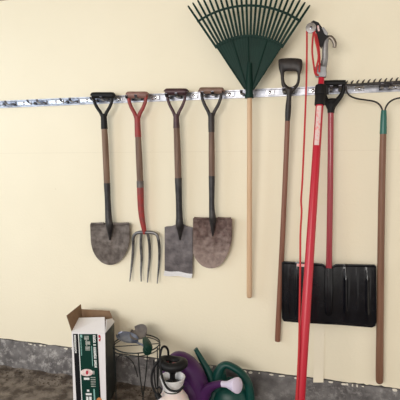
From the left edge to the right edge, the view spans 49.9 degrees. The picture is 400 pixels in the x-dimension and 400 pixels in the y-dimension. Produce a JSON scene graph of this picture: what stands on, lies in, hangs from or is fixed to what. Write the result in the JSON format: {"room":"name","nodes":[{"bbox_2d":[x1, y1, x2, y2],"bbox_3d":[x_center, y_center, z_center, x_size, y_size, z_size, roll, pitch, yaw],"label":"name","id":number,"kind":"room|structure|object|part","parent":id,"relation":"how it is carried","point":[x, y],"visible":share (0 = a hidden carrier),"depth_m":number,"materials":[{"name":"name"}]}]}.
{"room":"garage","nodes":[
{"label":"garage","id":0,"kind":"room"},
{"bbox_2d":[0,365,160,399],"bbox_3d":[-0.430,1.574,-0.690,6.800,0.084,7.000,1,5,15],"label":"floor","id":1,"kind":"structure","parent":0,"point":[14,389],"depth_m":2.90,"materials":[{"name":"concrete"}]},
{"bbox_2d":[1,368,153,399],"bbox_3d":[0.070,1.282,2.636,3.605,0.034,0.248,1,5,15],"label":"soil","id":2,"kind":"object","parent":1,"relation":"on","point":[9,368],"visible":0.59,"depth_m":2.99,"materials":[{"name":"brown soil"}]},
{"bbox_2d":[66,304,114,399],"bbox_3d":[-0.683,1.046,2.762,0.247,0.700,0.236,1,5,7],"label":"cardboard box","id":3,"kind":"object","parent":1,"relation":"on","point":[93,337],"visible":1,"depth_m":2.65,"materials":[{"name":"white cardboard"}]},
{"bbox_2d":[113,334,160,399],"bbox_3d":[-0.395,1.084,2.704,0.298,0.385,0.298,1,5,15],"label":"wire plant stand","id":4,"kind":"object","parent":1,"relation":"on","point":[157,340],"visible":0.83,"depth_m":2.62,"materials":[{"name":"black metal"}]},
{"bbox_3d":[-0.528,1.087,2.687,0.018,0.381,0.064,-1,5,-7],"label":"leg","id":5,"kind":"part","parent":4,"relation":"part of","materials":[{"name":"black metal"}]},
{"bbox_2d":[116,331,151,355],"bbox_3d":[-0.401,0.873,2.632,0.338,0.056,0.086,4,6,44],"label":"trowel","id":6,"kind":"object","parent":4,"relation":"on","point":[124,336],"visible":0.84,"depth_m":2.69,"materials":[{"name":"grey metal"}]},
{"bbox_3d":[-0.455,0.857,2.684,0.186,0.033,0.084,4,6,38],"label":"blade","id":7,"kind":"part","parent":6,"relation":"part of","materials":[{"name":"blue metal"}]},
{"bbox_3d":[-0.314,0.884,2.538,0.050,0.050,0.078,-1,5,-16],"label":"handle","id":8,"kind":"part","parent":6,"relation":"part of","materials":[{"name":"teal plastic"}]},
{"bbox_2d":[130,324,152,351],"bbox_3d":[-0.344,0.833,2.619,0.097,0.072,0.312,-3,5,-30],"label":"trowel","id":9,"kind":"object","parent":4,"relation":"on","point":[140,330],"visible":1,"depth_m":2.68,"materials":[{"name":"grey metal"}]},
{"bbox_3d":[-0.386,0.826,2.691,0.126,0.068,0.113,1,5,15],"label":"blade","id":10,"kind":"part","parent":9,"relation":"part of","materials":[{"name":"grey metal"}]},
{"bbox_3d":[-0.313,0.851,2.540,0.050,0.051,0.144,-1,5,-17],"label":"handle","id":11,"kind":"part","parent":9,"relation":"part of","materials":[{"name":"teal plastic"}]},
{"bbox_3d":[-0.342,1.096,2.581,0.064,0.381,0.019,-2,5,-23],"label":"leg","id":12,"kind":"part","parent":4,"relation":"part of","materials":[{"name":"black metal"}]},
{"bbox_3d":[-0.263,1.088,2.682,0.019,0.381,0.064,1,5,10],"label":"leg","id":13,"kind":"part","parent":4,"relation":"part of","materials":[{"name":"black metal"}]},
{"bbox_2d":[150,345,188,399],"bbox_3d":[-0.153,1.049,2.340,0.206,0.517,0.206,1,5,15],"label":"sprayer","id":14,"kind":"object","parent":1,"relation":"on","point":[172,379],"visible":1,"depth_m":2.30,"materials":[{"name":"plastic"}]},
{"bbox_3d":[-0.149,0.960,2.335,0.084,0.112,0.084,1,5,15],"label":"pump rod","id":15,"kind":"part","parent":14,"relation":"part of","materials":[{"name":"black plastic"}]},
{"bbox_3d":[-0.149,0.895,2.329,0.172,0.079,0.137,1,5,15],"label":"pump handle","id":16,"kind":"part","parent":14,"relation":"part of","materials":[{"name":"black plastic"}]},
{"bbox_3d":[-0.149,1.168,2.352,0.200,0.278,0.200,1,5,15],"label":"tank","id":17,"kind":"part","parent":14,"relation":"part of","materials":[{"name":"plastic"}]},
{"bbox_2d":[162,351,242,399],"bbox_3d":[0.017,1.095,2.464,0.517,0.401,0.192,3,6,33],"label":"watering can","id":18,"kind":"object","parent":1,"relation":"on","point":[197,387],"visible":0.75,"depth_m":2.44,"materials":[{"name":"purple plastic"}]},
{"bbox_3d":[-0.081,1.028,2.519,0.295,0.274,0.143,1,5,15],"label":"handle","id":19,"kind":"part","parent":18,"relation":"part of","materials":[{"name":"purple plastic"}]},
{"bbox_3d":[0.021,1.108,2.436,0.116,0.239,0.240,-4,6,-40],"label":"spout","id":20,"kind":"part","parent":18,"relation":"part of","materials":[{"name":"purple plastic"}]},
{"bbox_2d":[194,347,254,399],"bbox_3d":[0.146,1.089,2.578,0.374,0.396,0.211,1,5,15],"label":"watering can","id":21,"kind":"object","parent":1,"relation":"on","point":[219,373],"visible":0.78,"depth_m":2.52,"materials":[{"name":"green plastic"}]},
{"bbox_3d":[0.039,1.059,2.572,0.170,0.336,0.086,1,5,15],"label":"spout","id":22,"kind":"part","parent":21,"relation":"part of","materials":[{"name":"green plastic"}]},
{"bbox_3d":[0.192,1.111,2.544,0.265,0.312,0.102,1,5,15],"label":"handle","id":23,"kind":"part","parent":21,"relation":"part of","materials":[{"name":"green plastic"}]},
{"bbox_2d":[295,20,336,399],"bbox_3d":[0.537,0.192,2.203,0.149,2.272,0.484,3,6,32],"label":"pole pruner","id":24,"kind":"object","parent":1,"relation":"on","point":[321,36],"visible":1,"depth_m":2.23,"materials":[{"name":"red metal"}]},
{"bbox_3d":[0.637,-0.880,2.287,0.092,0.149,0.012,1,5,15],"label":"lever arm","id":25,"kind":"part","parent":24,"relation":"part of","materials":[{"name":"black plastic"}]},
{"bbox_2d":[0,0,399,388],"bbox_3d":[0.500,-0.130,2.583,6.800,2.420,0.050,1,5,15],"label":"wall","id":26,"kind":"structure","parent":0,"point":[52,177],"depth_m":2.72,"materials":[{"name":"beige paint"}]},
{"bbox_2d":[0,338,399,399],"bbox_3d":[0.500,1.204,2.691,6.800,0.284,0.093,1,5,15],"label":"concrete curb","id":27,"kind":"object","parent":26,"relation":"attached to","point":[54,359],"depth_m":2.87,"materials":[{"name":"concrete"}]},
{"bbox_2d":[0,83,399,107],"bbox_3d":[0.480,-0.627,2.470,6.600,0.048,0.097,1,5,15],"label":"rail","id":28,"kind":"object","parent":26,"relation":"attached to","point":[300,91],"visible":0.86,"depth_m":2.64,"materials":[{"name":"metal"}]},
{"bbox_3d":[-1.215,-0.668,2.975,0.104,0.025,0.007,1,5,15],"label":"splice plate","id":29,"kind":"part","parent":28,"relation":"part of","materials":[{"name":"metal"}]},
{"bbox_3d":[-0.972,-0.662,2.908,0.104,0.025,0.007,1,5,15],"label":"splice plate","id":30,"kind":"part","parent":28,"relation":"part of","materials":[{"name":"metal"}]},
{"bbox_3d":[-0.746,-0.657,2.846,0.104,0.025,0.007,1,5,15],"label":"splice plate","id":31,"kind":"part","parent":28,"relation":"part of","materials":[{"name":"metal"}]},
{"bbox_2d":[90,92,129,264],"bbox_3d":[-0.601,-0.126,2.803,0.292,1.135,0.076,1,5,15],"label":"shovel","id":32,"kind":"object","parent":28,"relation":"hanging from","point":[110,240],"visible":1,"depth_m":2.83,"materials":[{"name":"grey metal"}]},
{"bbox_2d":[101,114,107,128],"bbox_3d":[-0.615,-0.504,2.759,0.042,0.097,0.044,1,5,15],"label":"socket","id":33,"kind":"object","parent":32,"relation":"attached to","point":[104,125],"depth_m":2.74,"materials":[{"name":"black metal"}]},
{"bbox_2d":[104,183,112,239],"bbox_3d":[-0.598,0.078,2.818,0.054,0.382,0.053,1,5,15],"label":"socket","id":34,"kind":"object","parent":32,"relation":"attached to","point":[108,225],"depth_m":2.80,"materials":[{"name":"metal"}]},
{"bbox_3d":[-0.595,0.288,2.859,0.292,0.300,0.030,1,5,15],"label":"blade","id":35,"kind":"part","parent":32,"relation":"part of","materials":[{"name":"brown metal"}]},
{"bbox_2d":[126,91,160,283],"bbox_3d":[-0.363,-0.069,2.743,0.221,1.224,0.080,1,5,15],"label":"fork","id":36,"kind":"object","parent":28,"relation":"hanging from","point":[140,94],"visible":1,"depth_m":2.73,"materials":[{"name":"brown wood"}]},
{"bbox_2d":[134,116,140,136],"bbox_3d":[-0.390,-0.461,2.701,0.041,0.132,0.042,1,5,15],"label":"socket","id":37,"kind":"object","parent":36,"relation":"attached to","point":[137,122],"depth_m":2.69,"materials":[{"name":"red paint"}]},
{"bbox_2d":[164,88,192,277],"bbox_3d":[-0.147,-0.093,2.678,0.197,1.182,0.074,1,5,15],"label":"spade","id":38,"kind":"object","parent":28,"relation":"hanging from","point":[179,236],"visible":0.99,"depth_m":2.72,"materials":[{"name":"grey metal"}]},
{"bbox_2d":[173,114,179,127],"bbox_3d":[-0.143,-0.483,2.632,0.041,0.086,0.042,1,5,15],"label":"socket","id":39,"kind":"object","parent":38,"relation":"attached to","point":[176,124],"depth_m":2.62,"materials":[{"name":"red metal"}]},
{"bbox_3d":[-0.137,0.305,2.737,0.190,0.326,0.018,1,5,15],"label":"blade","id":40,"kind":"part","parent":38,"relation":"part of","materials":[{"name":"grey metal"}]},
{"bbox_2d":[175,178,183,239],"bbox_3d":[-0.130,0.059,2.689,0.050,0.396,0.057,1,5,15],"label":"socket","id":41,"kind":"object","parent":38,"relation":"attached to","point":[179,226],"depth_m":2.67,"materials":[{"name":"metal"}]},
{"bbox_2d":[193,87,231,267],"bbox_3d":[0.073,-0.122,2.610,0.249,1.106,0.059,1,5,15],"label":"shovel","id":42,"kind":"object","parent":28,"relation":"hanging from","point":[212,236],"visible":0.99,"depth_m":2.64,"materials":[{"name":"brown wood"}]},
{"bbox_2d":[208,113,214,131],"bbox_3d":[0.068,-0.464,2.574,0.038,0.113,0.040,1,5,15],"label":"socket","id":43,"kind":"object","parent":42,"relation":"attached to","point":[211,116],"depth_m":2.56,"materials":[{"name":"metal"}]},
{"bbox_2d":[209,176,215,235],"bbox_3d":[0.076,0.040,2.619,0.045,0.372,0.049,1,5,15],"label":"socket","id":44,"kind":"object","parent":42,"relation":"attached to","point":[212,217],"depth_m":2.60,"materials":[{"name":"metal"}]},
{"bbox_3d":[0.077,0.264,2.656,0.249,0.330,0.030,1,5,15],"label":"blade","id":45,"kind":"part","parent":42,"relation":"part of","materials":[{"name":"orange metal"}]},
{"bbox_3d":[0.179,-0.637,2.594,0.052,0.025,0.007,1,5,15],"label":"splice plate","id":46,"kind":"part","parent":28,"relation":"part of","materials":[{"name":"metal"}]},
{"bbox_2d":[188,0,309,297],"bbox_3d":[0.265,-0.311,2.518,0.708,1.820,0.103,1,5,15],"label":"rake","id":47,"kind":"object","parent":28,"relation":"hanging from","point":[248,56],"visible":1,"depth_m":2.44,"materials":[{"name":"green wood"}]},
{"bbox_2d":[245,63,252,93],"bbox_3d":[0.282,-0.681,2.454,0.043,0.196,0.045,1,5,15],"label":"socket","id":48,"kind":"object","parent":47,"relation":"attached to","point":[248,66],"depth_m":2.44,"materials":[{"name":"green plastic"}]},
{"bbox_3d":[0.275,-0.772,2.447,0.385,0.320,0.004,1,5,15],"label":"fan plate","id":49,"kind":"part","parent":47,"relation":"part of","materials":[{"name":"green plastic"}]},
{"bbox_3d":[0.411,-0.632,2.531,0.052,0.025,0.007,1,5,15],"label":"splice plate","id":50,"kind":"part","parent":28,"relation":"part of","materials":[{"name":"metal"}]},
{"bbox_2d":[275,58,302,341],"bbox_3d":[0.496,0.032,2.492,0.076,1.667,0.147,-4,6,-42],"label":"wooden pole","id":51,"kind":"object","parent":28,"relation":"hanging from","point":[285,64],"visible":1,"depth_m":2.47,"materials":[{"name":"wood"}]},
{"bbox_2d":[285,89,291,120],"bbox_3d":[0.503,-0.528,2.435,0.042,0.188,0.041,1,5,15],"label":"socket","id":52,"kind":"object","parent":51,"relation":"attached to","point":[288,91],"depth_m":2.42,"materials":[{"name":"plastic"}]},
{"bbox_2d":[282,80,375,327],"bbox_3d":[0.733,0.033,2.419,0.529,1.394,0.066,1,5,15],"label":"snow shovel","id":53,"kind":"object","parent":28,"relation":"hanging from","point":[342,294],"visible":0.86,"depth_m":2.43,"materials":[{"name":"black plastic"}]},
{"bbox_2d":[324,268,332,315],"bbox_3d":[0.733,0.523,2.450,0.048,0.275,0.050,1,5,15],"label":"socket","id":54,"kind":"object","parent":53,"relation":"attached to","point":[328,272],"depth_m":2.43,"materials":[{"name":"black plastic"}]},
{"bbox_3d":[0.733,0.542,2.463,0.529,0.373,0.044,1,5,15],"label":"blade","id":55,"kind":"part","parent":53,"relation":"part of","materials":[{"name":"black plastic"}]},
{"bbox_2d":[327,103,334,112],"bbox_3d":[0.728,-0.511,2.388,0.039,0.055,0.040,1,5,15],"label":"socket","id":56,"kind":"object","parent":53,"relation":"attached to","point":[330,106],"depth_m":2.37,"materials":[{"name":"black plastic"}]},
{"bbox_3d":[0.890,-0.621,2.400,0.052,0.025,0.007,1,5,15],"label":"splice plate","id":57,"kind":"part","parent":28,"relation":"part of","materials":[{"name":"metal"}]},
{"bbox_2d":[345,77,399,383],"bbox_3d":[0.997,0.197,2.387,0.413,1.724,0.093,1,5,15],"label":"rake","id":58,"kind":"object","parent":28,"relation":"hanging from","point":[383,118],"visible":1,"depth_m":2.36,"materials":[{"name":"brown wood"}]},
{"bbox_2d":[313,205,326,382],"bbox_3d":[0.712,0.564,2.548,0.061,1.075,0.015,1,5,15],"label":"trim","id":59,"kind":"structure","parent":26,"relation":"attached to","point":[321,222],"depth_m":2.56,"materials":[{"name":"beige"}]}
]}

